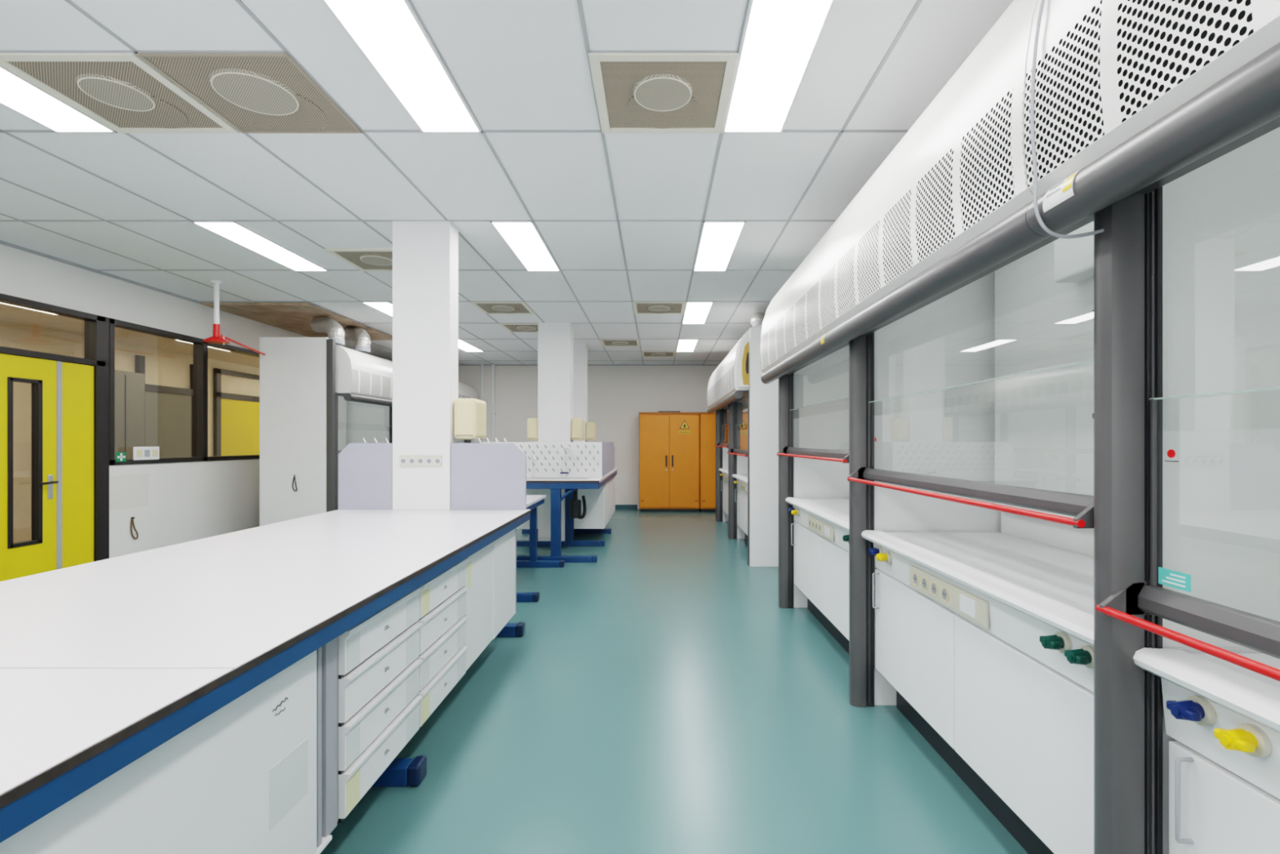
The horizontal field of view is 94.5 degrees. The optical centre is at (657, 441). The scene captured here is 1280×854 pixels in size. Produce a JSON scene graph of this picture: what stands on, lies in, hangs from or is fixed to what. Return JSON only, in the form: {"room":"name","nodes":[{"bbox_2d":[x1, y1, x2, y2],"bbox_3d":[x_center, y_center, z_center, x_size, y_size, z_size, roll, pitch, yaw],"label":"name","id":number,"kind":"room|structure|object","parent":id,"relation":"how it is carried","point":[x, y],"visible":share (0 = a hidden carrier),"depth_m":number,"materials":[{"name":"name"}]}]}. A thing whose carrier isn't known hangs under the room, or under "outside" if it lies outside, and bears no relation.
{"room":"chemistry laboratory","nodes":[
{"label":"chemistry laboratory","id":0,"kind":"room"},
{"bbox_2d":[0,303,259,368],"bbox_3d":[-6.410,-1.415,7.250,2.380,0.050,12.500,0,0,0],"label":"ceiling","id":1,"kind":"structure","parent":0,"point":[7,313],"depth_m":7.61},
{"bbox_2d":[0,302,57,315],"bbox_3d":[-6.400,-1.380,5.900,0.240,0.020,1.040,0,0,0],"label":"housing","id":2,"kind":"object","parent":1,"relation":"attached to","point":[0,303],"visible":0.28,"depth_m":6.12,"materials":[{"name":"white metal"}]},
{"bbox_2d":[173,339,231,351],"bbox_3d":[-6.400,-1.380,8.500,0.240,0.020,1.040,0,0,0],"label":"housing","id":3,"kind":"object","parent":1,"relation":"attached to","point":[174,340],"visible":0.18,"depth_m":8.60,"materials":[{"name":"white metal"}]},
{"bbox_2d":[0,320,259,542],"bbox_3d":[-7.550,-0.015,7.250,0.100,2.750,12.500,0,0,0],"label":"wall","id":4,"kind":"structure","parent":0,"point":[162,367],"depth_m":7.36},
{"bbox_2d":[134,355,193,457],"bbox_3d":[-7.470,0.060,9.050,0.060,2.600,1.100,0,0,0],"label":"frame","id":5,"kind":"object","parent":4,"relation":"attached to","point":[140,361],"visible":0.29,"depth_m":8.87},
{"bbox_2d":[145,391,192,457],"bbox_3d":[-7.480,0.310,9.050,0.040,2.100,0.900,0,0,0],"label":"leaf","id":6,"kind":"object","parent":4,"relation":"attached to","point":[168,416],"visible":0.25,"depth_m":9.07,"materials":[{"name":"wood"}]},
{"bbox_2d":[213,368,259,456],"bbox_3d":[-7.470,0.060,10.650,0.060,2.600,1.300,0,0,0],"label":"frame","id":7,"kind":"object","parent":4,"relation":"attached to","point":[218,395],"visible":0.48,"depth_m":10.05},
{"bbox_2d":[221,398,259,455],"bbox_3d":[-7.480,0.310,10.650,0.040,2.100,1.100,0,0,0],"label":"leaf","id":8,"kind":"object","parent":4,"relation":"attached to","point":[240,420],"visible":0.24,"depth_m":10.57,"materials":[{"name":"wood"}]},
{"bbox_2d":[0,244,308,558],"bbox_3d":[-5.159,-0.098,4.675,0.123,2.915,14.550,0,0,0],"label":"wall","id":9,"kind":"structure","parent":0,"point":[188,501],"depth_m":6.05,"materials":[{"name":"paint"}]},
{"bbox_2d":[0,353,62,581],"bbox_3d":[-5.123,0.333,4.585,0.054,2.035,0.970,0,0,0],"label":"leaf","id":10,"kind":"object","parent":9,"relation":"attached to","point":[32,559],"depth_m":4.93,"materials":[{"name":"wood"}]},
{"bbox_2d":[7,377,42,548],"bbox_3d":[-5.125,0.165,4.780,0.059,1.350,0.260,0,0,0],"label":"window frame","id":11,"kind":"structure","parent":10,"relation":"attached to","point":[37,384],"depth_m":4.88,"materials":[{"name":"metal"}]},
{"bbox_2d":[38,480,58,484],"bbox_3d":[-5.050,0.343,4.913,0.020,0.025,0.146,0,0,0],"label":"lever","id":12,"kind":"object","parent":10,"relation":"attached to","point":[54,482],"depth_m":4.90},
{"bbox_2d":[0,293,109,561],"bbox_3d":[-5.143,0.105,4.758,0.115,2.510,1.475,0,0,0],"label":"frame","id":13,"kind":"object","parent":9,"relation":"attached to","point":[96,327],"visible":0.73,"depth_m":5.39,"materials":[{"name":"metal"}]},
{"bbox_2d":[62,361,93,568],"bbox_3d":[-5.128,0.333,5.218,0.045,2.035,0.295,0,0,0],"label":"leaf","id":14,"kind":"object","parent":9,"relation":"attached to","point":[77,380],"visible":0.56,"depth_m":5.21,"materials":[{"name":"wood"}]},
{"bbox_2d":[115,452,125,462],"bbox_3d":[-5.082,0.145,5.610,0.007,0.090,0.100,0,0,0],"label":"sign","id":15,"kind":"object","parent":9,"relation":"attached to","point":[120,456],"visible":1,"depth_m":5.60,"materials":[{"name":"plastic"}]},
{"bbox_2d":[130,516,138,539],"bbox_3d":[-5.091,0.842,5.761,0.022,0.224,0.081,0,0,0],"label":"hanging cord","id":16,"kind":"object","parent":9,"relation":"hanging from","point":[131,517],"visible":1,"depth_m":5.75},
{"bbox_2d":[133,446,159,460],"bbox_3d":[-5.076,0.116,5.872,0.018,0.128,0.291,0,0,0],"label":"sign","id":17,"kind":"object","parent":9,"relation":"attached to","point":[139,452],"visible":1,"depth_m":5.86,"materials":[{"name":"white plastic"}]},
{"bbox_2d":[109,317,259,465],"bbox_3d":[-5.143,-0.465,7.450,0.115,1.370,3.900,0,0,0],"label":"frame","id":18,"kind":"object","parent":9,"relation":"attached to","point":[200,348],"visible":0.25,"depth_m":6.63,"materials":[{"name":"metal"}]},
{"bbox_2d":[0,0,1013,364],"bbox_3d":[-1.485,-1.595,4.725,7.470,0.080,14.650,0,0,0],"label":"ceiling","id":19,"kind":"structure","parent":0,"point":[517,64],"depth_m":3.29,"materials":[{"name":"tile"}]},
{"bbox_2d":[0,65,117,133],"bbox_3d":[-2.850,-1.550,2.360,0.300,0.013,1.200,0,0,0],"label":"frame","id":20,"kind":"object","parent":19,"relation":"attached to","point":[1,66],"visible":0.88,"depth_m":2.77,"materials":[{"name":"white metal"}]},
{"bbox_2d":[0,67,111,131],"bbox_3d":[-2.850,-1.548,2.360,0.276,0.006,1.176,0,0,0],"label":"ceiling light","id":21,"kind":"object","parent":20,"relation":"attached to","point":[15,93],"visible":1,"depth_m":2.73,"materials":[{"name":"plastic"}]},
{"bbox_2d":[0,53,239,133],"bbox_3d":[-2.390,-1.544,2.660,0.600,0.025,0.600,0,0,0],"label":"ceiling vent","id":22,"kind":"object","parent":19,"relation":"in","point":[123,92],"depth_m":2.60,"materials":[{"name":"metal"}]},
{"bbox_2d":[203,280,265,355],"bbox_3d":[-4.459,-1.248,6.337,0.209,0.615,1.436,0,0,-17],"label":"shower","id":23,"kind":"object","parent":19,"relation":"hanging from","point":[215,339],"visible":0.91,"depth_m":5.73,"materials":[{"name":"red metal"}]},
{"bbox_2d":[137,53,362,133],"bbox_3d":[-1.775,-1.544,2.660,0.600,0.025,0.600,0,0,0],"label":"ceiling vent","id":24,"kind":"object","parent":19,"relation":"in","point":[252,92],"depth_m":2.59,"materials":[{"name":"metal"}]},
{"bbox_2d":[191,221,328,271],"bbox_3d":[-3.125,-1.550,4.760,0.300,0.013,1.200,0,0,0],"label":"frame","id":25,"kind":"object","parent":19,"relation":"attached to","point":[193,222],"visible":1,"depth_m":4.54,"materials":[{"name":"white metal"}]},
{"bbox_2d":[195,222,325,271],"bbox_3d":[-3.125,-1.548,4.760,0.276,0.006,1.176,0,0,0],"label":"ceiling light","id":26,"kind":"object","parent":25,"relation":"attached to","point":[232,231],"visible":1,"depth_m":4.66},
{"bbox_2d":[202,302,392,340],"bbox_3d":[-4.485,-1.537,7.750,1.170,0.024,2.300,0,0,0],"label":"ceiling soffit","id":27,"kind":"structure","parent":19,"relation":"attached to","point":[296,317],"depth_m":7.16,"materials":[{"name":"wood"}]},
{"bbox_2d":[324,248,392,271],"bbox_3d":[-2.375,-1.544,5.060,0.600,0.025,0.600,0,0,0],"label":"ceiling vent","id":28,"kind":"object","parent":19,"relation":"in","point":[362,259],"depth_m":4.95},
{"bbox_2d":[361,302,392,316],"bbox_3d":[-3.125,-1.550,7.160,0.300,0.013,1.200,0,0,0],"label":"frame","id":29,"kind":"object","parent":19,"relation":"attached to","point":[362,302],"visible":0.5,"depth_m":6.60,"materials":[{"name":"white metal"}]},
{"bbox_2d":[364,302,392,315],"bbox_3d":[-3.125,-1.548,7.160,0.276,0.006,1.176,0,0,0],"label":"ceiling light","id":30,"kind":"object","parent":29,"relation":"attached to","point":[387,308],"visible":0.43,"depth_m":6.77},
{"bbox_2d":[320,0,482,133],"bbox_3d":[-1.025,-1.550,2.360,0.300,0.013,1.200,0,0,0],"label":"frame","id":31,"kind":"object","parent":19,"relation":"attached to","point":[407,3],"visible":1,"depth_m":2.44,"materials":[{"name":"white metal"}]},
{"bbox_2d":[324,0,478,131],"bbox_3d":[-1.025,-1.548,2.360,0.276,0.006,1.176,0,0,0],"label":"ceiling light","id":32,"kind":"object","parent":31,"relation":"attached to","point":[387,32],"visible":1,"depth_m":2.39,"materials":[{"name":"plastic"}]},
{"bbox_2d":[0,0,922,365],"bbox_3d":[-1.475,-1.545,4.675,7.250,0.021,14.550,0,0,0],"label":"grid","id":33,"kind":"object","parent":19,"relation":"attached to","point":[917,5],"depth_m":3.85,"materials":[{"name":"metal"}]},
{"bbox_2d":[458,339,484,351],"bbox_3d":[-3.125,-1.550,9.560,0.300,0.013,1.200,0,0,0],"label":"frame","id":34,"kind":"object","parent":19,"relation":"attached to","point":[460,340],"visible":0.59,"depth_m":9.69,"materials":[{"name":"white metal"}]},
{"bbox_2d":[457,339,482,351],"bbox_3d":[-3.125,-1.548,9.560,0.276,0.006,1.176,0,0,0],"label":"ceiling light","id":35,"kind":"object","parent":34,"relation":"attached to","point":[463,345],"visible":0.71,"depth_m":9.70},
{"bbox_2d":[470,302,535,314],"bbox_3d":[-1.775,-1.544,6.860,0.600,0.025,0.600,0,0,0],"label":"ceiling vent","id":36,"kind":"object","parent":19,"relation":"in","point":[487,308],"depth_m":6.82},
{"bbox_2d":[498,323,537,332],"bbox_3d":[-1.775,-1.544,8.060,0.600,0.025,0.600,0,0,0],"label":"ceiling vent","id":37,"kind":"object","parent":19,"relation":"in","point":[512,327],"depth_m":7.97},
{"bbox_2d":[489,221,560,271],"bbox_3d":[-1.025,-1.550,4.760,0.300,0.013,1.200,0,0,0],"label":"frame","id":38,"kind":"object","parent":19,"relation":"attached to","point":[491,222],"visible":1,"depth_m":4.45,"materials":[{"name":"white metal"}]},
{"bbox_2d":[493,222,559,271],"bbox_3d":[-1.025,-1.548,4.760,0.276,0.006,1.176,0,0,0],"label":"ceiling light","id":39,"kind":"object","parent":38,"relation":"attached to","point":[522,238],"visible":1,"depth_m":4.66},
{"bbox_2d":[599,339,639,346],"bbox_3d":[-0.575,-1.544,9.260,0.600,0.025,0.600,0,0,0],"label":"ceiling vent","id":40,"kind":"object","parent":19,"relation":"attached to","point":[604,342],"depth_m":9.22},
{"bbox_2d":[640,351,675,356],"bbox_3d":[0.025,-1.544,10.460,0.600,0.025,0.600,0,0,0],"label":"ceiling vent","id":41,"kind":"object","parent":19,"relation":"attached to","point":[644,353],"depth_m":10.39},
{"bbox_2d":[632,302,686,314],"bbox_3d":[0.025,-1.544,6.860,0.600,0.025,0.600,0,0,0],"label":"ceiling vent","id":42,"kind":"object","parent":19,"relation":"attached to","point":[639,308],"depth_m":6.82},
{"bbox_2d":[588,53,738,133],"bbox_3d":[0.025,-1.544,2.660,0.600,0.025,0.600,0,0,0],"label":"ceiling vent","id":43,"kind":"object","parent":19,"relation":"attached to","point":[635,92],"depth_m":2.60,"materials":[{"name":"metal"}]},
{"bbox_2d":[675,339,697,351],"bbox_3d":[0.475,-1.550,9.560,0.300,0.013,1.200,0,0,0],"label":"frame","id":44,"kind":"object","parent":19,"relation":"attached to","point":[678,340],"visible":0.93,"depth_m":9.52,"materials":[{"name":"white metal"}]},
{"bbox_2d":[676,339,697,351],"bbox_3d":[0.475,-1.548,9.560,0.276,0.006,1.176,0,0,0],"label":"ceiling light","id":45,"kind":"object","parent":44,"relation":"attached to","point":[684,345],"visible":1,"depth_m":9.53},
{"bbox_2d":[681,302,713,324],"bbox_3d":[0.475,-1.550,7.160,0.300,0.013,1.200,0,0,0],"label":"frame","id":46,"kind":"object","parent":19,"relation":"attached to","point":[686,302],"visible":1,"depth_m":7.06,"materials":[{"name":"white metal"}]},
{"bbox_2d":[683,302,711,323],"bbox_3d":[0.475,-1.548,7.160,0.276,0.006,1.176,0,0,0],"label":"ceiling light","id":47,"kind":"object","parent":46,"relation":"attached to","point":[695,313],"visible":1,"depth_m":7.11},
{"bbox_2d":[693,221,746,271],"bbox_3d":[0.475,-1.550,4.760,0.300,0.013,1.200,0,0,0],"label":"frame","id":48,"kind":"object","parent":19,"relation":"attached to","point":[704,222],"visible":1,"depth_m":4.43,"materials":[{"name":"white metal"}]},
{"bbox_2d":[694,222,743,271],"bbox_3d":[0.475,-1.548,4.760,0.276,0.006,1.176,0,0,0],"label":"ceiling light","id":49,"kind":"object","parent":48,"relation":"attached to","point":[718,240],"visible":1,"depth_m":4.66,"materials":[{"name":"plastic"}]},
{"bbox_2d":[722,0,835,133],"bbox_3d":[0.475,-1.550,2.360,0.300,0.013,1.200,0,0,0],"label":"frame","id":50,"kind":"object","parent":19,"relation":"attached to","point":[750,4],"visible":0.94,"depth_m":2.43,"materials":[{"name":"white metal"}]},
{"bbox_2d":[724,0,831,131],"bbox_3d":[0.475,-1.548,2.360,0.276,0.006,1.176,0,0,0],"label":"ceiling light","id":51,"kind":"object","parent":50,"relation":"attached to","point":[781,36],"visible":1,"depth_m":2.39,"materials":[{"name":"plastic"}]},
{"bbox_2d":[573,342,587,442],"bbox_3d":[-1.343,-0.098,9.460,0.425,2.915,0.280,0,0,0],"label":"shaft","id":52,"kind":"object","parent":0,"point":[580,349],"visible":0.24,"depth_m":9.32,"materials":[{"name":"paint"}]},
{"bbox_2d":[586,422,595,440],"bbox_3d":[-1.058,-0.163,9.460,0.137,0.295,0.281,0,0,0],"label":"dispenser","id":53,"kind":"object","parent":52,"relation":"attached to","point":[590,426],"visible":1,"depth_m":9.32,"materials":[{"name":"beige plastic"}]},
{"bbox_2d":[457,365,718,509],"bbox_3d":[-1.475,-0.098,12.000,7.450,2.915,0.100,0,0,0],"label":"wall","id":54,"kind":"structure","parent":0,"point":[617,395],"depth_m":11.95,"materials":[{"name":"paint"}]},
{"bbox_2d":[480,364,484,442],"bbox_3d":[-3.520,-0.107,11.918,0.080,2.895,0.065,0,0,0],"label":"pipe","id":55,"kind":"object","parent":54,"relation":"attached to","point":[482,365],"visible":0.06,"depth_m":11.89,"materials":[{"name":"metal"}]},
{"bbox_2d":[491,364,495,442],"bbox_3d":[-3.300,-0.107,11.918,0.080,2.895,0.065,0,0,0],"label":"pipe","id":56,"kind":"object","parent":54,"relation":"attached to","point":[493,413],"visible":0.51,"depth_m":11.90,"materials":[{"name":"metal"}]},
{"bbox_2d":[615,504,637,509],"bbox_3d":[-2.750,1.315,11.944,4.700,0.090,0.012,0,0,0],"label":"baseboard","id":57,"kind":"structure","parent":54,"relation":"attached to","point":[617,506],"depth_m":11.94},
{"bbox_2d":[320,509,1028,853],"bbox_3d":[-1.485,1.385,4.725,7.470,0.050,14.650,0,0,0],"label":"floor","id":58,"kind":"structure","parent":0,"point":[657,695],"depth_m":2.71,"materials":[{"name":"plastic"}]},
{"bbox_2d":[0,509,531,853],"bbox_3d":[-1.575,0.920,1.752,1.360,0.880,4.904,0,0,0],"label":"lab bench","id":59,"kind":"object","parent":58,"relation":"on","point":[242,691],"visible":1,"depth_m":1.59,"materials":[{"name":"laminate"}]},
{"bbox_2d":[392,221,457,510],"bbox_3d":[-1.659,-0.537,4.244,0.405,2.035,0.192,0,0,0],"label":"column","id":60,"kind":"structure","parent":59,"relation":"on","point":[425,253],"depth_m":4.16,"materials":[{"name":"paint"}]},
{"bbox_2d":[453,398,486,439],"bbox_3d":[-1.369,-0.163,4.340,0.167,0.295,0.281,0,0,0],"label":"dispenser","id":61,"kind":"object","parent":60,"relation":"attached to","point":[469,414],"visible":0.99,"depth_m":4.21,"materials":[{"name":"beige plastic"}]},
{"bbox_2d":[337,437,526,510],"bbox_3d":[-1.587,0.226,4.179,1.326,0.507,0.033,0,0,1],"label":"panel","id":62,"kind":"object","parent":59,"relation":"on","point":[489,476],"visible":1,"depth_m":4.16,"materials":[{"name":"white laminate"}]},
{"bbox_2d":[259,337,392,526],"bbox_3d":[-4.072,0.080,7.667,0.997,2.560,1.766,0,0,0],"label":"fume hood","id":63,"kind":"object","parent":58,"relation":"on","point":[363,381],"depth_m":6.80,"materials":[{"name":"metal"}]},
{"bbox_2d":[310,316,345,345],"bbox_3d":[-3.981,-1.350,7.169,0.482,0.361,0.210,0,0,31],"label":"duct","id":64,"kind":"object","parent":63,"relation":"on","point":[335,331],"visible":0.88,"depth_m":7.07,"materials":[{"name":"metal"}]},
{"bbox_2d":[343,326,370,352],"bbox_3d":[-3.942,-1.350,7.785,0.466,0.359,0.224,0,0,35],"label":"duct","id":65,"kind":"object","parent":63,"relation":"on","point":[361,337],"visible":0.97,"depth_m":7.68,"materials":[{"name":"metal"}]},
{"bbox_2d":[457,381,478,443],"bbox_3d":[-4.046,0.095,11.025,0.947,2.529,1.650,0,0,0],"label":"fume hood","id":66,"kind":"object","parent":58,"relation":"on","point":[464,390],"visible":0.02,"depth_m":11.30,"materials":[{"name":"white metal"}]},
{"bbox_2d":[516,494,564,602],"bbox_3d":[-1.605,0.973,5.740,1.190,0.775,1.520,0,0,0],"label":"writing desk","id":67,"kind":"object","parent":58,"relation":"on","point":[533,501],"visible":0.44,"depth_m":6.39,"materials":[{"name":"metal"}]},
{"bbox_2d":[481,441,617,562],"bbox_3d":[-1.373,0.682,8.197,1.455,1.355,3.106,0,0,0],"label":"bench","id":68,"kind":"object","parent":58,"relation":"on","point":[587,472],"visible":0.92,"depth_m":7.08,"materials":[{"name":"laminate"}]},
{"bbox_2d":[526,476,590,479],"bbox_3d":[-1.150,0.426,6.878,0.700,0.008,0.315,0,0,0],"label":"sink","id":69,"kind":"object","parent":68,"relation":"in","point":[531,477],"depth_m":6.97,"materials":[{"name":"metal"}]},
{"bbox_2d":[560,446,575,477],"bbox_3d":[-1.052,0.243,6.977,0.197,0.371,0.177,0,0,0],"label":"faucet","id":70,"kind":"object","parent":68,"relation":"on","point":[567,454],"depth_m":7.08,"materials":[{"name":"white plastic"}]},
{"bbox_2d":[569,489,581,518],"bbox_3d":[-0.980,0.715,7.100,0.140,0.390,0.140,0,0,0],"label":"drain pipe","id":71,"kind":"object","parent":68,"relation":"in","point":[575,504],"depth_m":7.05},
{"bbox_2d":[537,322,573,541],"bbox_3d":[-1.343,-0.098,7.860,0.425,2.915,0.280,0,0,0],"label":"column","id":72,"kind":"structure","parent":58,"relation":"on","point":[555,340],"depth_m":7.72,"materials":[{"name":"paint"}]},
{"bbox_2d":[527,417,537,440],"bbox_3d":[-1.629,-0.163,7.859,0.142,0.295,0.281,0,0,0],"label":"dispenser","id":73,"kind":"object","parent":72,"relation":"attached to","point":[532,423],"visible":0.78,"depth_m":7.72,"materials":[{"name":"beige plastic"}]},
{"bbox_2d":[571,417,584,440],"bbox_3d":[-1.054,-0.163,7.859,0.147,0.295,0.281,0,0,0],"label":"dispenser","id":74,"kind":"object","parent":72,"relation":"attached to","point":[577,424],"visible":1,"depth_m":7.72,"materials":[{"name":"beige plastic"}]},
{"bbox_2d":[639,412,699,511],"bbox_3d":[0.237,0.395,11.650,1.177,1.930,0.500,0,0,0],"label":"tall cabinet","id":75,"kind":"object","parent":58,"relation":"on","point":[669,442],"visible":1,"depth_m":11.42,"materials":[{"name":"metal"}]},
{"bbox_2d":[699,412,715,511],"bbox_3d":[1.292,0.395,11.640,0.927,1.930,0.520,0,0,0],"label":"tall cabinet","id":76,"kind":"object","parent":58,"relation":"on","point":[707,421],"visible":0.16,"depth_m":11.40,"materials":[{"name":"metal"}]},
{"bbox_2d":[706,359,728,521],"bbox_3d":[1.327,0.025,9.250,0.947,2.670,1.800,0,0,0],"label":"fume hood","id":77,"kind":"object","parent":58,"relation":"on","point":[722,413],"visible":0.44,"depth_m":9.97,"materials":[{"name":"white metal"}]},
{"bbox_2d":[718,468,728,474],"bbox_3d":[1.417,0.477,9.212,0.745,0.050,1.720,0,0,0],"label":"countertop","id":78,"kind":"structure","parent":77,"relation":"on","point":[724,470],"depth_m":9.51,"materials":[{"name":"white laminate"}]},
{"bbox_2d":[717,324,778,566],"bbox_3d":[1.337,0.025,7.390,0.967,2.670,1.920,0,0,0],"label":"fume hood","id":79,"kind":"object","parent":58,"relation":"on","point":[737,398],"depth_m":6.43,"materials":[{"name":"white metal"}]},
{"bbox_2d":[732,474,747,484],"bbox_3d":[1.417,0.477,7.417,0.745,0.050,1.710,0,0,0],"label":"countertop","id":80,"kind":"structure","parent":79,"relation":"on","point":[744,478],"depth_m":7.62,"materials":[{"name":"white laminate"}]},
{"bbox_2d":[750,311,764,327],"bbox_3d":[1.301,-1.416,7.055,0.242,0.228,0.759,0,0,25],"label":"duct","id":81,"kind":"object","parent":79,"relation":"on","point":[757,317],"visible":0.33,"depth_m":6.75,"materials":[{"name":"metal"}]},
{"bbox_2d":[760,218,848,653],"bbox_3d":[1.327,0.025,4.008,0.947,2.670,1.795,0,0,0],"label":"fume hood","id":82,"kind":"object","parent":58,"relation":"on","point":[813,453],"visible":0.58,"depth_m":4.42,"materials":[{"name":"white metal"}]},
{"bbox_2d":[788,506,796,511],"bbox_3d":[1.079,0.545,4.727,0.059,0.056,0.060,0,0,0],"label":"tap","id":83,"kind":"object","parent":82,"relation":"on","point":[790,509],"depth_m":4.71,"materials":[{"name":"blue plastic"}]},
{"bbox_2d":[791,508,799,515],"bbox_3d":[1.079,0.552,4.622,0.059,0.056,0.060,0,0,0],"label":"tap","id":84,"kind":"object","parent":82,"relation":"on","point":[794,512],"depth_m":4.61,"materials":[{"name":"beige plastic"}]},
{"bbox_2d":[785,497,848,531],"bbox_3d":[1.417,0.477,3.970,0.745,0.050,1.715,0,0,0],"label":"countertop","id":85,"kind":"structure","parent":82,"relation":"on","point":[835,511],"depth_m":4.13,"materials":[{"name":"white laminate"}]},
{"bbox_2d":[824,525,829,537],"bbox_3d":[1.096,0.580,3.820,0.008,0.060,0.100,0,0,0],"label":"switch","id":86,"kind":"object","parent":82,"relation":"attached to","point":[826,527],"depth_m":3.82,"materials":[{"name":"white plastic"}]},
{"bbox_2d":[842,534,848,542],"bbox_3d":[1.079,0.545,3.340,0.059,0.056,0.060,0,0,0],"label":"tap","id":87,"kind":"object","parent":82,"relation":"on","point":[846,537],"depth_m":3.33,"materials":[{"name":"green plastic"}]},
{"bbox_2d":[819,0,1093,853],"bbox_3d":[1.327,0.025,2.244,0.947,2.670,1.732,0,0,0],"label":"fume hood","id":88,"kind":"object","parent":58,"relation":"on","point":[968,330],"visible":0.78,"depth_m":2.35,"materials":[{"name":"white metal"}]},
{"bbox_2d":[820,333,825,344],"bbox_3d":[0.862,-0.532,3.070,0.012,0.048,0.060,0,0,0],"label":"label","id":89,"kind":"object","parent":88,"relation":"attached to","point":[822,341],"visible":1,"depth_m":3.07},
{"bbox_2d":[868,546,883,555],"bbox_3d":[1.079,0.545,2.932,0.059,0.056,0.060,0,0,0],"label":"tap","id":90,"kind":"object","parent":88,"relation":"on","point":[879,549],"depth_m":2.92,"materials":[{"name":"blue plastic"}]},
{"bbox_2d":[875,551,891,563],"bbox_3d":[1.079,0.552,2.827,0.059,0.056,0.060,0,0,0],"label":"tap","id":91,"kind":"object","parent":88,"relation":"on","point":[886,557],"depth_m":2.81,"materials":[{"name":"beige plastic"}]},
{"bbox_2d":[912,571,919,585],"bbox_3d":[1.097,0.580,2.508,0.005,0.056,0.056,0,0,0],"label":"socket","id":92,"kind":"object","parent":88,"relation":"attached to","point":[915,574],"depth_m":2.50,"materials":[{"name":"beige plastic"}]},
{"bbox_2d":[921,576,928,590],"bbox_3d":[1.097,0.580,2.423,0.005,0.056,0.056,0,0,0],"label":"socket","id":93,"kind":"object","parent":88,"relation":"attached to","point":[924,579],"depth_m":2.42,"materials":[{"name":"beige plastic"}]},
{"bbox_2d":[930,581,938,595],"bbox_3d":[1.097,0.580,2.338,0.005,0.056,0.056,0,0,0],"label":"socket","id":94,"kind":"object","parent":88,"relation":"attached to","point":[934,584],"depth_m":2.33,"materials":[{"name":"beige plastic"}]},
{"bbox_2d":[941,586,949,601],"bbox_3d":[1.097,0.580,2.253,0.005,0.056,0.056,0,0,0],"label":"socket","id":95,"kind":"object","parent":88,"relation":"attached to","point":[944,589],"depth_m":2.25,"materials":[{"name":"beige plastic"}]},
{"bbox_2d":[960,594,976,618],"bbox_3d":[1.096,0.580,2.088,0.008,0.060,0.100,0,0,0],"label":"switch","id":96,"kind":"object","parent":88,"relation":"attached to","point":[967,602],"depth_m":2.08,"materials":[{"name":"white plastic"}]},
{"bbox_2d":[861,529,1093,645],"bbox_3d":[1.417,0.477,2.206,0.745,0.050,1.652,0,0,0],"label":"countertop","id":97,"kind":"structure","parent":88,"relation":"on","point":[1052,585],"depth_m":2.15,"materials":[{"name":"white laminate"}]},
{"bbox_2d":[1039,631,1071,653],"bbox_3d":[1.079,0.545,1.608,0.059,0.056,0.060,0,0,0],"label":"tap","id":98,"kind":"object","parent":88,"relation":"on","point":[1061,641],"depth_m":1.59,"materials":[{"name":"green plastic"}]},
{"bbox_2d":[1064,644,1093,668],"bbox_3d":[1.079,0.548,1.508,0.059,0.056,0.060,0,0,0],"label":"tap","id":99,"kind":"object","parent":88,"relation":"on","point":[1084,656],"depth_m":1.50,"materials":[{"name":"green plastic"}]},
{"bbox_2d":[1024,0,1279,853],"bbox_3d":[1.327,0.025,0.424,0.947,2.670,1.908,0,0,0],"label":"fume hood","id":100,"kind":"object","parent":58,"relation":"on","point":[1167,112],"visible":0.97,"depth_m":1.30,"materials":[{"name":"white metal"}]},
{"bbox_2d":[1042,168,1080,212],"bbox_3d":[0.866,-0.537,1.268,0.022,0.056,0.095,0,0,0],"label":"label","id":101,"kind":"object","parent":100,"relation":"attached to","point":[1062,191],"visible":1,"depth_m":1.26,"materials":[{"name":"paper"}]},
{"bbox_2d":[1045,186,1060,197],"bbox_3d":[0.858,-0.539,1.282,0.002,0.005,0.045,0,0,0],"label":"print","id":102,"kind":"object","parent":101,"relation":"on","point":[1055,192],"depth_m":1.28},
{"bbox_2d":[1030,0,1104,238],"bbox_3d":[1.028,-0.949,1.330,0.378,0.985,0.008,0,0,0],"label":"cable","id":103,"kind":"object","parent":100,"relation":"attached to","point":[1042,225],"visible":1,"depth_m":1.33,"materials":[{"name":"white plastic"}]},
{"bbox_2d":[1166,695,1216,725],"bbox_3d":[1.079,0.545,1.200,0.059,0.056,0.060,0,0,0],"label":"tap","id":104,"kind":"object","parent":100,"relation":"on","point":[1197,710],"depth_m":1.19,"materials":[{"name":"blue plastic"}]},
{"bbox_2d":[1133,647,1279,733],"bbox_3d":[1.417,0.477,0.426,0.745,0.050,1.748,0,0,0],"label":"countertop","id":105,"kind":"structure","parent":100,"relation":"on","point":[1255,696],"depth_m":1.15,"materials":[{"name":"white laminate"}]},
{"bbox_2d":[1213,723,1271,756],"bbox_3d":[1.079,0.552,1.095,0.059,0.056,0.060,0,0,0],"label":"tap","id":106,"kind":"object","parent":100,"relation":"on","point":[1250,740],"depth_m":1.08,"materials":[{"name":"yellow plastic"}]},
{"bbox_3d":[-6.410,1.385,7.250,2.380,0.050,12.500,0,0,0],"label":"floor","id":107,"kind":"structure","parent":0,"visible":0},
{"bbox_2d":[115,369,144,459],"bbox_3d":[-7.293,0.210,7.900,0.395,2.300,0.600,0,0,0],"label":"locker","id":108,"kind":"object","parent":107,"relation":"on","point":[129,386],"visible":0.25,"depth_m":7.96,"materials":[{"name":"metal"}]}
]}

